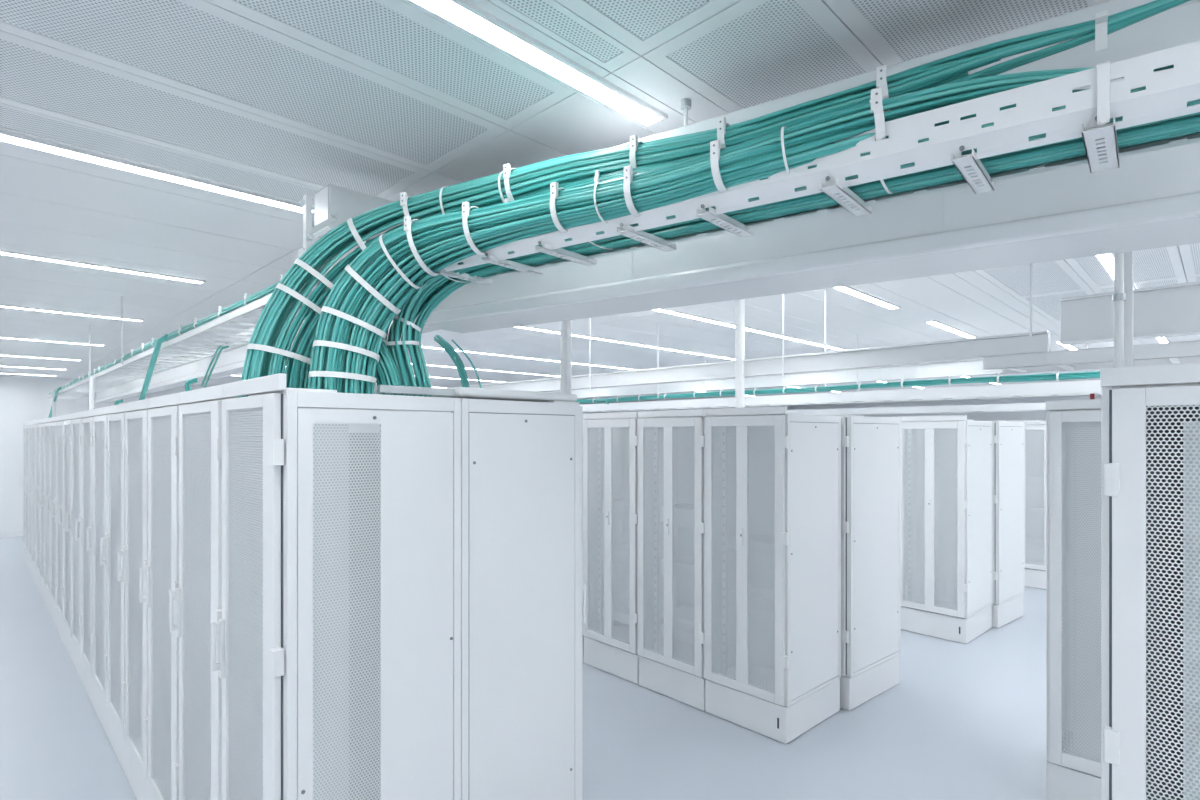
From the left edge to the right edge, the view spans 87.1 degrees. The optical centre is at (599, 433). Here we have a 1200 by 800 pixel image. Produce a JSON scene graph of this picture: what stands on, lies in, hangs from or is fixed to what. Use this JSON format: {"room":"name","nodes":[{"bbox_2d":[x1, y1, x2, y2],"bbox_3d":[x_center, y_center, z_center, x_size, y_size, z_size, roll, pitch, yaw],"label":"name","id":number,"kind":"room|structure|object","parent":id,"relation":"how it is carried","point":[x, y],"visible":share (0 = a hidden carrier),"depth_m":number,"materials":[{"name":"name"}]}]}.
{"room":"server room","nodes":[
{"label":"server room","id":0,"kind":"room"},
{"bbox_2d":[95,310,439,402],"bbox_3d":[-4.869,-0.705,7.231,11.200,0.300,0.160,0,0,45],"label":"ceiling beam","id":1,"kind":"structure","parent":0,"point":[231,362],"depth_m":6.54,"materials":[{"name":"white metal"}]},
{"bbox_2d":[0,376,694,531],"bbox_3d":[-4.841,0.443,19.464,0.100,3.205,27.200,0,0,45],"label":"wall","id":2,"kind":"structure","parent":0,"point":[22,399],"depth_m":12.59,"materials":[{"name":"white paint"}]},
{"bbox_2d":[0,530,22,537],"bbox_3d":[-4.798,1.985,19.422,0.020,0.120,27.200,0,0,45],"label":"baseboard","id":3,"kind":"structure","parent":2,"relation":"attached to","point":[19,533],"depth_m":12.50,"materials":[{"name":"white paint"}]},
{"bbox_2d":[0,536,1046,799],"bbox_3d":[2.397,2.095,12.277,20.500,0.100,27.400,0,0,45],"label":"floor","id":4,"kind":"structure","parent":0,"point":[961,721],"depth_m":4.27,"materials":[{"name":"white tile"}]},
{"bbox_2d":[20,422,27,564],"bbox_3d":[-8.783,0.931,10.066,0.646,2.227,0.673,0,0,45],"label":"tall cabinet","id":5,"kind":"object","parent":4,"relation":"on","point":[25,425],"visible":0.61,"depth_m":9.97,"materials":[{"name":"white metal"}]},
{"bbox_2d":[22,421,30,573],"bbox_3d":[-8.321,0.931,9.608,0.646,2.227,0.673,0,0,45],"label":"tall cabinet","id":6,"kind":"object","parent":4,"relation":"on","point":[27,423],"visible":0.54,"depth_m":9.49,"materials":[{"name":"white metal"}]},
{"bbox_2d":[25,421,34,579],"bbox_3d":[-7.860,0.931,9.150,0.646,2.227,0.673,0,0,45],"label":"tall cabinet","id":7,"kind":"object","parent":4,"relation":"on","point":[30,422],"visible":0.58,"depth_m":9.06,"materials":[{"name":"white metal"}]},
{"bbox_2d":[52,394,55,416],"bbox_3d":[-7.799,-0.384,9.013,0.044,0.383,0.044,0,0,45],"label":"support post","id":8,"kind":"object","parent":7,"relation":"on","point":[53,395],"visible":0.55,"depth_m":8.99,"materials":[{"name":"white metal"}]},
{"bbox_2d":[28,420,37,588],"bbox_3d":[-7.399,0.931,8.693,0.646,2.227,0.673,0,0,45],"label":"tall cabinet","id":9,"kind":"object","parent":4,"relation":"on","point":[33,483],"visible":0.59,"depth_m":8.66,"materials":[{"name":"white metal"}]},
{"bbox_2d":[32,419,42,596],"bbox_3d":[-6.938,0.931,8.235,0.646,2.227,0.673,0,0,45],"label":"tall cabinet","id":10,"kind":"object","parent":4,"relation":"on","point":[37,486],"visible":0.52,"depth_m":8.09,"materials":[{"name":"white metal"}]},
{"bbox_2d":[36,418,46,607],"bbox_3d":[-6.476,0.931,7.777,0.646,2.227,0.673,0,0,45],"label":"tall cabinet","id":11,"kind":"object","parent":4,"relation":"on","point":[42,426],"visible":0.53,"depth_m":7.67,"materials":[{"name":"white metal"}]},
{"bbox_2d":[41,417,51,617],"bbox_3d":[-6.015,0.931,7.319,0.646,2.227,0.673,0,0,45],"label":"tall cabinet","id":12,"kind":"object","parent":4,"relation":"on","point":[46,492],"visible":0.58,"depth_m":7.21,"materials":[{"name":"white metal"}]},
{"bbox_2d":[46,416,58,632],"bbox_3d":[-5.554,0.931,6.860,0.646,2.227,0.673,0,0,45],"label":"tall cabinet","id":13,"kind":"object","parent":4,"relation":"on","point":[55,616],"visible":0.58,"depth_m":6.78,"materials":[{"name":"white metal"}]},
{"bbox_2d":[51,415,66,647],"bbox_3d":[-5.093,0.931,6.402,0.646,2.227,0.673,0,0,45],"label":"tall cabinet","id":14,"kind":"object","parent":4,"relation":"on","point":[59,500],"visible":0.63,"depth_m":6.25,"materials":[{"name":"white metal"}]},
{"bbox_2d":[89,376,94,409],"bbox_3d":[-5.092,-0.384,6.325,0.044,0.383,0.044,0,0,45],"label":"support post","id":15,"kind":"object","parent":14,"relation":"on","point":[91,379],"visible":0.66,"depth_m":6.31,"materials":[{"name":"white metal"}]},
{"bbox_2d":[58,413,73,664],"bbox_3d":[-4.631,0.931,5.944,0.646,2.227,0.673,0,0,45],"label":"tall cabinet","id":16,"kind":"object","parent":4,"relation":"on","point":[67,506],"visible":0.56,"depth_m":5.80,"materials":[{"name":"white metal"}]},
{"bbox_2d":[66,411,83,685],"bbox_3d":[-4.170,0.931,5.486,0.646,2.227,0.673,0,0,45],"label":"tall cabinet","id":17,"kind":"object","parent":4,"relation":"on","point":[76,513],"visible":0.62,"depth_m":5.34,"materials":[{"name":"white metal"}]},
{"bbox_2d":[114,399,122,404],"bbox_3d":[-4.175,-0.219,5.464,0.218,0.158,0.061,0,0,45],"label":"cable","id":18,"kind":"object","parent":17,"relation":"on","point":[121,400],"visible":0.37,"depth_m":5.40,"materials":[{"name":"teal plastic"}]},
{"bbox_2d":[75,409,96,711],"bbox_3d":[-3.709,0.931,5.028,0.646,2.227,0.673,0,0,45],"label":"tall cabinet","id":19,"kind":"object","parent":4,"relation":"on","point":[86,521],"visible":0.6,"depth_m":4.86,"materials":[{"name":"white metal"}]},
{"bbox_2d":[87,406,111,743],"bbox_3d":[-3.248,0.931,4.570,0.646,2.227,0.673,0,0,45],"label":"tall cabinet","id":20,"kind":"object","parent":4,"relation":"on","point":[98,530],"visible":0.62,"depth_m":4.43,"materials":[{"name":"white metal"}]},
{"bbox_2d":[100,403,130,781],"bbox_3d":[-2.787,0.931,4.112,0.646,2.227,0.673,0,0,45],"label":"tall cabinet","id":21,"kind":"object","parent":4,"relation":"on","point":[114,541],"visible":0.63,"depth_m":3.93,"materials":[{"name":"white metal"}]},
{"bbox_2d":[117,398,153,799],"bbox_3d":[-2.325,0.931,3.654,0.646,2.227,0.673,0,0,45],"label":"tall cabinet","id":22,"kind":"object","parent":4,"relation":"on","point":[135,553],"visible":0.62,"depth_m":3.49,"materials":[{"name":"white metal"}]},
{"bbox_2d":[185,378,197,390],"bbox_3d":[-2.415,-0.234,3.716,0.159,0.186,0.060,0,0,45],"label":"cable bundle","id":23,"kind":"object","parent":22,"relation":"on","point":[188,383],"visible":0.41,"depth_m":3.68,"materials":[{"name":"teal plastic"}]},
{"bbox_2d":[139,393,184,799],"bbox_3d":[-1.864,0.931,3.196,0.646,2.227,0.673,0,0,45],"label":"tall cabinet","id":24,"kind":"object","parent":4,"relation":"on","point":[162,569],"visible":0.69,"depth_m":3.03,"materials":[{"name":"white metal"}]},
{"bbox_2d":[169,384,228,799],"bbox_3d":[-1.403,0.931,2.738,0.646,2.227,0.673,0,0,45],"label":"tall cabinet","id":25,"kind":"object","parent":4,"relation":"on","point":[198,595],"visible":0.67,"depth_m":2.54,"materials":[{"name":"grey metal"}]},
{"bbox_2d":[211,373,460,799],"bbox_3d":[-0.959,0.931,2.298,0.596,2.227,0.673,0,0,45],"label":"tall cabinet","id":26,"kind":"object","parent":4,"relation":"on","point":[339,627],"visible":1,"depth_m":2.11,"materials":[{"name":"grey metal"}]},
{"bbox_2d":[301,258,352,337],"bbox_3d":[-0.925,-0.423,2.461,0.458,0.646,0.194,0,0,-18],"label":"cable bundle","id":27,"kind":"object","parent":26,"relation":"on","point":[343,258],"visible":0.02,"depth_m":2.46,"materials":[{"name":"teal plastic"}]},
{"bbox_2d":[350,330,365,393],"bbox_3d":[-0.825,-0.237,2.174,0.067,0.242,0.016,0,0,-21],"label":"cables","id":28,"kind":"object","parent":26,"relation":"on","point":[351,330],"visible":0.18,"depth_m":2.17,"materials":[{"name":"teal plastic"}]},
{"bbox_2d":[380,341,391,361],"bbox_3d":[-0.772,-0.242,2.268,0.095,0.242,0.028,0,0,7],"label":"cables","id":29,"kind":"object","parent":26,"relation":"on","point":[382,348],"visible":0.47,"depth_m":2.26,"materials":[{"name":"teal plastic"}]},
{"bbox_2d":[461,398,585,799],"bbox_3d":[-0.487,0.953,2.778,0.606,2.185,0.668,0,0,45],"label":"tall cabinet","id":30,"kind":"object","parent":4,"relation":"on","point":[523,592],"visible":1,"depth_m":2.53,"materials":[{"name":"grey metal"}]},
{"bbox_2d":[377,385,576,401],"bbox_3d":[-0.588,-0.159,2.626,0.500,0.035,0.900,0,0,45],"label":"cabinet top","id":31,"kind":"object","parent":30,"relation":"on","point":[459,392],"visible":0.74,"depth_m":2.43,"materials":[{"name":"silver metal"}]},
{"bbox_2d":[434,334,469,386],"bbox_3d":[-0.706,-0.338,3.026,0.261,0.300,0.049,0,0,40],"label":"cable bundle","id":32,"kind":"object","parent":31,"relation":"attached to","point":[446,346],"visible":0.87,"depth_m":3.00,"materials":[{"name":"teal plastic"}]},
{"bbox_2d":[451,339,481,387],"bbox_3d":[-0.634,-0.330,3.031,0.238,0.272,0.024,0,0,41],"label":"cables","id":33,"kind":"object","parent":31,"relation":"on","point":[452,340],"visible":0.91,"depth_m":3.03,"materials":[{"name":"teal plastic"}]},
{"bbox_2d":[582,414,584,661],"bbox_3d":[-0.108,0.931,6.114,0.776,2.227,0.682,0,0,-43],"label":"tall cabinet","id":34,"kind":"object","parent":4,"relation":"on","point":[582,414],"visible":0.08,"depth_m":5.65,"materials":[{"name":"white metal"}]},
{"bbox_2d":[583,412,639,683],"bbox_3d":[0.351,0.931,5.618,0.776,2.227,0.682,0,0,-43],"label":"tall cabinet","id":35,"kind":"object","parent":4,"relation":"on","point":[610,440],"visible":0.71,"depth_m":5.37,"materials":[{"name":"white metal"}]},
{"bbox_2d":[638,409,705,710],"bbox_3d":[0.810,0.931,5.123,0.776,2.227,0.682,0,0,-43],"label":"tall cabinet","id":36,"kind":"object","parent":4,"relation":"on","point":[670,442],"visible":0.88,"depth_m":4.89,"materials":[{"name":"grey metal"}]},
{"bbox_2d":[704,406,840,743],"bbox_3d":[1.268,0.931,4.628,0.776,2.227,0.682,0,0,-43],"label":"tall cabinet","id":37,"kind":"object","parent":4,"relation":"on","point":[772,475],"visible":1,"depth_m":4.39,"materials":[{"name":"grey metal"}]},
{"bbox_2d":[830,415,900,710],"bbox_3d":[1.914,0.953,5.138,0.866,2.185,0.672,0,0,-40],"label":"tall cabinet","id":38,"kind":"object","parent":4,"relation":"on","point":[870,446],"visible":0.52,"depth_m":4.83,"materials":[{"name":"grey metal"}]},
{"bbox_2d":[896,415,992,643],"bbox_3d":[3.614,0.931,6.613,0.796,2.227,0.682,0,0,-42],"label":"tall cabinet","id":39,"kind":"object","parent":4,"relation":"on","point":[947,461],"visible":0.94,"depth_m":6.38,"materials":[{"name":"grey metal"}]},
{"bbox_2d":[992,421,1023,627],"bbox_3d":[4.244,0.953,7.095,0.786,2.185,0.672,0,0,-38],"label":"tall cabinet","id":40,"kind":"object","parent":4,"relation":"on","point":[1008,437],"visible":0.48,"depth_m":6.79,"materials":[{"name":"grey metal"}]},
{"bbox_2d":[1005,420,1045,589],"bbox_3d":[5.931,0.931,8.715,0.776,2.227,0.682,0,0,-43],"label":"tall cabinet","id":41,"kind":"object","parent":4,"relation":"on","point":[1034,430],"visible":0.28,"depth_m":8.38,"materials":[{"name":"white metal"}]},
{"bbox_2d":[1046,399,1100,799],"bbox_3d":[2.934,0.931,3.488,0.656,2.227,0.826,0,0,45],"label":"tall cabinet","id":42,"kind":"object","parent":4,"relation":"on","point":[1073,427],"visible":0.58,"depth_m":3.38,"materials":[{"name":"grey metal"}]},
{"bbox_2d":[1100,363,1199,799],"bbox_3d":[1.900,0.931,1.787,0.676,2.227,0.866,0,0,45],"label":"tall cabinet","id":43,"kind":"object","parent":4,"relation":"on","point":[1150,415],"visible":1,"depth_m":1.70,"materials":[{"name":"grey metal"}]},
{"bbox_2d":[1112,251,1132,367],"bbox_3d":[1.531,-0.641,1.861,0.060,0.998,0.064,0,0,45],"label":"post","id":44,"kind":"object","parent":43,"relation":"on","point":[1122,297],"visible":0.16,"depth_m":1.86,"materials":[{"name":"white metal"}]},
{"bbox_2d":[0,0,1199,408],"bbox_3d":[2.397,-1.210,12.277,20.500,0.139,27.400,0,0,45],"label":"ceiling","id":45,"kind":"structure","parent":0,"point":[288,100],"depth_m":2.36,"materials":[{"name":"grey metal"}]},
{"bbox_2d":[0,373,56,375],"bbox_3d":[-12.076,-1.134,10.830,0.104,0.012,4.174,0,0,45],"label":"recessed light","id":46,"kind":"object","parent":45,"relation":"in","point":[0,373],"visible":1,"depth_m":11.99,"materials":[{"name":"white paint"}]},
{"bbox_2d":[0,365,66,369],"bbox_3d":[-10.870,-1.134,9.632,0.104,0.012,4.174,0,0,45],"label":"recessed light","id":47,"kind":"object","parent":45,"relation":"in","point":[0,365],"visible":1,"depth_m":10.77,"materials":[{"name":"white paint"}]},
{"bbox_2d":[0,354,80,360],"bbox_3d":[-9.451,-1.134,8.223,0.104,0.012,4.174,0,0,45],"label":"recessed light","id":48,"kind":"object","parent":45,"relation":"in","point":[0,354],"visible":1,"depth_m":9.34,"materials":[{"name":"white paint"}]},
{"bbox_2d":[0,336,104,345],"bbox_3d":[-7.819,-1.134,6.602,0.104,0.012,4.174,0,0,45],"label":"recessed light","id":49,"kind":"object","parent":45,"relation":"in","point":[0,336],"visible":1,"depth_m":7.70,"materials":[{"name":"white paint"}]},
{"bbox_2d":[0,304,143,321],"bbox_3d":[-6.045,-1.134,4.840,0.104,0.012,4.174,0,0,45],"label":"recessed light","id":50,"kind":"object","parent":45,"relation":"in","point":[1,305],"visible":1,"depth_m":5.91,"materials":[{"name":"white paint"}]},
{"bbox_2d":[89,324,90,375],"bbox_3d":[-5.309,-0.858,6.569,0.012,0.565,0.012,0,0,45],"label":"rod","id":51,"kind":"object","parent":45,"relation":"hanging from","point":[89,324],"visible":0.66,"depth_m":6.57,"materials":[{"name":"white paint"}]},
{"bbox_2d":[0,250,205,283],"bbox_3d":[-4.434,-1.134,3.241,0.104,0.012,4.174,0,0,45],"label":"recessed light","id":52,"kind":"object","parent":45,"relation":"in","point":[2,252],"visible":1,"depth_m":4.26,"materials":[{"name":"white paint"}]},
{"bbox_2d":[121,296,122,364],"bbox_3d":[-3.965,-0.858,5.234,0.012,0.565,0.012,0,0,45],"label":"rod","id":53,"kind":"object","parent":45,"relation":"hanging from","point":[121,296],"visible":1,"depth_m":5.23,"materials":[{"name":"white paint"}]},
{"bbox_2d":[47,292,304,398],"bbox_3d":[-4.909,-0.587,6.425,10.780,0.040,0.340,0,0,45],"label":"cable tray","id":54,"kind":"object","parent":53,"relation":"hanging from","point":[80,389],"visible":0.74,"depth_m":4.52,"materials":[{"name":"white paint"}]},
{"bbox_2d":[48,386,61,417],"bbox_3d":[-8.021,-0.398,9.254,2.045,0.504,0.061,0,0,45],"label":"cable bundle","id":55,"kind":"object","parent":54,"relation":"hanging from","point":[59,388],"visible":0.62,"depth_m":8.88,"materials":[{"name":"teal plastic"}]},
{"bbox_2d":[138,334,169,400],"bbox_3d":[-3.170,-0.398,4.437,1.020,0.502,0.060,0,0,45],"label":"cable bundle","id":56,"kind":"object","parent":54,"relation":"hanging from","point":[154,357],"visible":0.81,"depth_m":4.32,"materials":[{"name":"teal plastic"}]},
{"bbox_2d":[48,274,283,395],"bbox_3d":[-4.933,-0.633,6.244,10.601,0.083,0.095,0,0,45],"label":"cable bundle","id":57,"kind":"object","parent":54,"relation":"on","point":[270,289],"visible":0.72,"depth_m":3.78,"materials":[{"name":"teal"}]},
{"bbox_2d":[201,343,228,387],"bbox_3d":[-2.631,-0.456,4.282,0.618,0.268,0.056,0,0,45],"label":"cable bundle","id":58,"kind":"object","parent":54,"relation":"hanging from","point":[220,346],"visible":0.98,"depth_m":4.25,"materials":[{"name":"teal plastic"}]},
{"bbox_2d":[0,130,314,214],"bbox_3d":[-2.930,-1.134,1.747,0.104,0.012,4.174,0,0,45],"label":"recessed light","id":59,"kind":"object","parent":45,"relation":"in","point":[6,137],"visible":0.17,"depth_m":2.71,"materials":[{"name":"white paint"}]},
{"bbox_2d":[414,375,504,382],"bbox_3d":[-4.051,-1.134,11.816,0.104,0.012,6.484,0,0,45],"label":"recessed light","id":60,"kind":"object","parent":45,"relation":"in","point":[414,375],"visible":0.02,"depth_m":13.08,"materials":[{"name":"white paint"}]},
{"bbox_2d":[411,363,559,376],"bbox_3d":[-2.702,-1.134,10.477,0.104,0.012,6.484,0,0,45],"label":"recessed light","id":61,"kind":"object","parent":45,"relation":"in","point":[411,363],"visible":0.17,"depth_m":11.27,"materials":[{"name":"white paint"}]},
{"bbox_2d":[421,345,640,369],"bbox_3d":[-1.354,-1.134,9.138,0.104,0.012,6.484,0,0,45],"label":"recessed light","id":62,"kind":"object","parent":45,"relation":"in","point":[422,346],"visible":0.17,"depth_m":9.32,"materials":[{"name":"white paint"}]},
{"bbox_2d":[402,0,667,127],"bbox_3d":[-1.445,-1.134,0.631,0.104,0.012,4.684,0,0,45],"label":"recessed light","id":63,"kind":"object","parent":45,"relation":"in","point":[462,15],"visible":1,"depth_m":1.89,"materials":[{"name":"white paint"}]},
{"bbox_2d":[560,320,571,393],"bbox_3d":[-0.226,-0.636,4.200,0.076,1.008,0.076,0,0,45],"label":"support post","id":64,"kind":"object","parent":45,"relation":"attached to","point":[565,326],"visible":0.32,"depth_m":4.17,"materials":[{"name":"white metal"}]},
{"bbox_2d":[589,318,590,391],"bbox_3d":[-0.089,-0.757,5.600,0.012,0.765,0.012,0,0,45],"label":"rod","id":65,"kind":"object","parent":45,"relation":"hanging from","point":[589,318],"visible":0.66,"depth_m":5.60,"materials":[{"name":"white paint"}]},
{"bbox_2d":[514,326,734,359],"bbox_3d":[0.136,-1.134,7.659,0.104,0.012,6.484,0,0,45],"label":"recessed light","id":66,"kind":"object","parent":45,"relation":"in","point":[521,327],"visible":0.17,"depth_m":7.79,"materials":[{"name":"white paint"}]},
{"bbox_2d":[657,323,658,397],"bbox_3d":[0.598,-0.757,6.500,0.012,0.765,0.012,0,0,45],"label":"rod","id":67,"kind":"object","parent":45,"relation":"hanging from","point":[657,323],"visible":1,"depth_m":6.50,"materials":[{"name":"white paint"}]},
{"bbox_2d":[681,98,690,125],"bbox_3d":[0.294,-1.067,2.160,0.036,0.145,0.036,0,0,45],"label":"hanger","id":68,"kind":"object","parent":45,"relation":"attached to","point":[685,103],"visible":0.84,"depth_m":2.15,"materials":[{"name":"white paint"}]},
{"bbox_2d":[681,98,690,110],"bbox_3d":[0.294,-1.127,2.160,0.036,0.025,0.036,0,0,45],"label":"ceiling mount","id":69,"kind":"object","parent":68,"relation":"on","point":[685,103],"depth_m":2.15,"materials":[{"name":"silver metal"}]},
{"bbox_2d":[417,0,1199,332],"bbox_3d":[0.639,-0.739,1.961,3.257,0.529,0.270,0,0,33],"label":"ceiling beam","id":70,"kind":"structure","parent":68,"relation":"hanging from","point":[1152,200],"depth_m":1.71,"materials":[{"name":"grey"}]},
{"bbox_2d":[315,184,412,246],"bbox_3d":[-0.684,-0.930,3.107,0.150,0.190,1.354,0,0,45],"label":"cross beam","id":71,"kind":"structure","parent":70,"relation":"attached to","point":[348,203],"depth_m":2.63,"materials":[{"name":"white metal"}]},
{"bbox_2d":[298,194,338,303],"bbox_3d":[-1.139,-0.730,2.534,0.078,0.430,0.156,0,0,45],"label":"hanger arm","id":72,"kind":"object","parent":71,"relation":"hanging from","point":[306,202],"visible":0.59,"depth_m":2.49,"materials":[{"name":"white paint"}]},
{"bbox_2d":[434,40,1199,284],"bbox_3d":[0.280,-0.618,1.742,2.285,0.115,0.241,0,0,35],"label":"cable tray","id":73,"kind":"object","parent":70,"relation":"attached to","point":[1167,93],"visible":0.77,"depth_m":1.33,"materials":[{"name":"white paint"}]},
{"bbox_2d":[375,162,675,395],"bbox_3d":[-0.293,-0.463,2.124,1.270,0.702,0.196,0,0,23],"label":"cable bundle","id":74,"kind":"object","parent":73,"relation":"on","point":[386,373],"visible":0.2,"depth_m":2.10,"materials":[{"name":"teal plastic"}]},
{"bbox_2d":[238,0,1190,397],"bbox_3d":[-0.001,-0.491,1.915,2.536,0.800,0.439,0,0,21],"label":"cable bundle","id":75,"kind":"object","parent":73,"relation":"on","point":[268,349],"depth_m":2.00,"materials":[{"name":"teal plastic"}]},
{"bbox_2d":[308,65,1173,393],"bbox_3d":[0.159,-0.416,1.718,2.418,0.674,0.290,0,0,25],"label":"cable bundle","id":76,"kind":"object","parent":73,"relation":"on","point":[374,287],"visible":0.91,"depth_m":1.84,"materials":[{"name":"teal plastic"}]},
{"bbox_2d":[385,86,1199,396],"bbox_3d":[0.358,-0.366,1.689,2.730,0.556,0.260,0,0,34],"label":"cable bundle","id":77,"kind":"object","parent":73,"relation":"in","point":[435,289],"visible":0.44,"depth_m":1.66,"materials":[{"name":"teal plastic"}]},
{"bbox_2d":[1097,60,1109,124],"bbox_3d":[0.923,-0.622,1.158,0.018,0.114,0.032,0,0,35],"label":"strap","id":78,"kind":"object","parent":73,"relation":"attached to","point":[1103,68],"visible":1,"depth_m":1.15,"materials":[{"name":"white metal"}]},
{"bbox_2d":[735,299,744,407],"bbox_3d":[1.109,-0.667,5.000,0.072,0.945,0.072,0,0,45],"label":"support post","id":79,"kind":"object","parent":45,"relation":"hanging from","point":[740,303],"visible":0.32,"depth_m":4.97,"materials":[{"name":"white metal"}]},
{"bbox_2d":[452,331,1050,391],"bbox_3d":[-0.362,-0.520,6.532,8.280,0.130,0.120,0,0,45],"label":"ceiling beam","id":80,"kind":"structure","parent":79,"relation":"attached to","point":[968,349],"depth_m":4.52,"materials":[{"name":"white metal"}]},
{"bbox_2d":[652,308,848,350],"bbox_3d":[1.292,-1.134,6.510,0.104,0.012,6.484,0,0,45],"label":"recessed light","id":81,"kind":"object","parent":45,"relation":"in","point":[667,311],"visible":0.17,"depth_m":6.70,"materials":[{"name":"white paint"}]},
{"bbox_2d":[782,294,783,382],"bbox_3d":[1.334,-0.757,4.600,0.012,0.765,0.012,0,0,45],"label":"rod","id":82,"kind":"object","parent":45,"relation":"hanging from","point":[782,294],"visible":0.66,"depth_m":4.60,"materials":[{"name":"white paint"}]},
{"bbox_2d":[824,290,825,386],"bbox_3d":[1.783,-0.757,5.000,0.012,0.765,0.012,0,0,45],"label":"rod","id":83,"kind":"object","parent":45,"relation":"hanging from","point":[824,290],"visible":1,"depth_m":5.00,"materials":[{"name":"white paint"}]},
{"bbox_2d":[580,334,1100,412],"bbox_3d":[1.794,-0.746,8.122,8.100,0.789,0.354,0,0,45],"label":"cable tray","id":84,"kind":"object","parent":45,"relation":"hanging from","point":[1085,387],"visible":0.79,"depth_m":6.73,"materials":[{"name":"white paint"}]},
{"bbox_2d":[575,371,1099,403],"bbox_3d":[1.708,-0.523,7.999,8.151,0.102,0.107,0,0,45],"label":"cable bundle","id":85,"kind":"object","parent":84,"relation":"on","point":[1058,376],"visible":0.79,"depth_m":6.68,"materials":[{"name":"teal plastic"}]},
{"bbox_2d":[832,286,900,309],"bbox_3d":[1.843,-1.134,4.864,0.104,0.012,2.324,0,0,45],"label":"recessed light","id":86,"kind":"object","parent":45,"relation":"in","point":[848,290],"visible":0.46,"depth_m":5.23,"materials":[{"name":"white paint"}]},
{"bbox_2d":[746,374,1045,414],"bbox_3d":[4.297,-0.726,10.075,8.900,0.829,0.354,0,0,45],"label":"cable tray","id":87,"kind":"object","parent":45,"relation":"hanging from","point":[1010,407],"visible":0.4,"depth_m":9.31,"materials":[{"name":"white paint"}]},
{"bbox_2d":[924,320,976,337],"bbox_3d":[3.995,-1.134,7.032,0.104,0.012,1.934,0,0,45],"label":"recessed light","id":88,"kind":"object","parent":45,"relation":"in","point":[935,323],"visible":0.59,"depth_m":6.81,"materials":[{"name":"white paint"}]},
{"bbox_2d":[1030,263,1031,336],"bbox_3d":[2.459,-0.848,3.600,0.012,0.585,0.012,0,0,45],"label":"rod","id":89,"kind":"object","parent":45,"relation":"hanging from","point":[1031,263],"visible":0.66,"depth_m":3.59,"materials":[{"name":"white paint"}]},
{"bbox_2d":[1055,341,1078,349],"bbox_3d":[10.069,-1.134,12.197,0.104,0.012,12.524,0,0,45],"label":"recessed light","id":90,"kind":"object","parent":45,"relation":"in","point":[1069,347],"visible":0.17,"depth_m":8.16,"materials":[{"name":"white paint"}]},
{"bbox_2d":[983,340,1199,374],"bbox_3d":[2.812,-0.746,3.080,1.550,0.789,0.434,0,0,45],"label":"cable tray","id":91,"kind":"object","parent":45,"relation":"hanging from","point":[1185,352],"visible":0.85,"depth_m":3.23,"materials":[{"name":"white paint"}]},
{"bbox_2d":[1093,253,1169,342],"bbox_3d":[9.122,-1.134,9.967,0.104,0.012,17.024,0,0,45],"label":"recessed light","id":92,"kind":"object","parent":45,"relation":"in","point":[1106,261],"visible":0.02,"depth_m":4.26,"materials":[{"name":"white paint"}]},
{"bbox_2d":[551,360,1001,398],"bbox_3d":[2.773,-0.695,7.760,11.000,0.160,0.120,0,0,45],"label":"ceiling beam","id":93,"kind":"structure","parent":0,"point":[970,368],"depth_m":7.84,"materials":[{"name":"white metal"}]},
{"bbox_2d":[787,396,1100,420],"bbox_3d":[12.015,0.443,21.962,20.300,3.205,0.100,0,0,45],"label":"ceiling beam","id":94,"kind":"structure","parent":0,"point":[1015,415],"depth_m":21.24,"materials":[{"name":"white metal"}]},
{"bbox_2d":[1060,281,1199,344],"bbox_3d":[3.831,-0.630,2.340,3.460,0.250,0.120,0,0,45],"label":"ceiling beam","id":95,"kind":"structure","parent":0,"point":[1168,310],"depth_m":3.29,"materials":[{"name":"white metal"}]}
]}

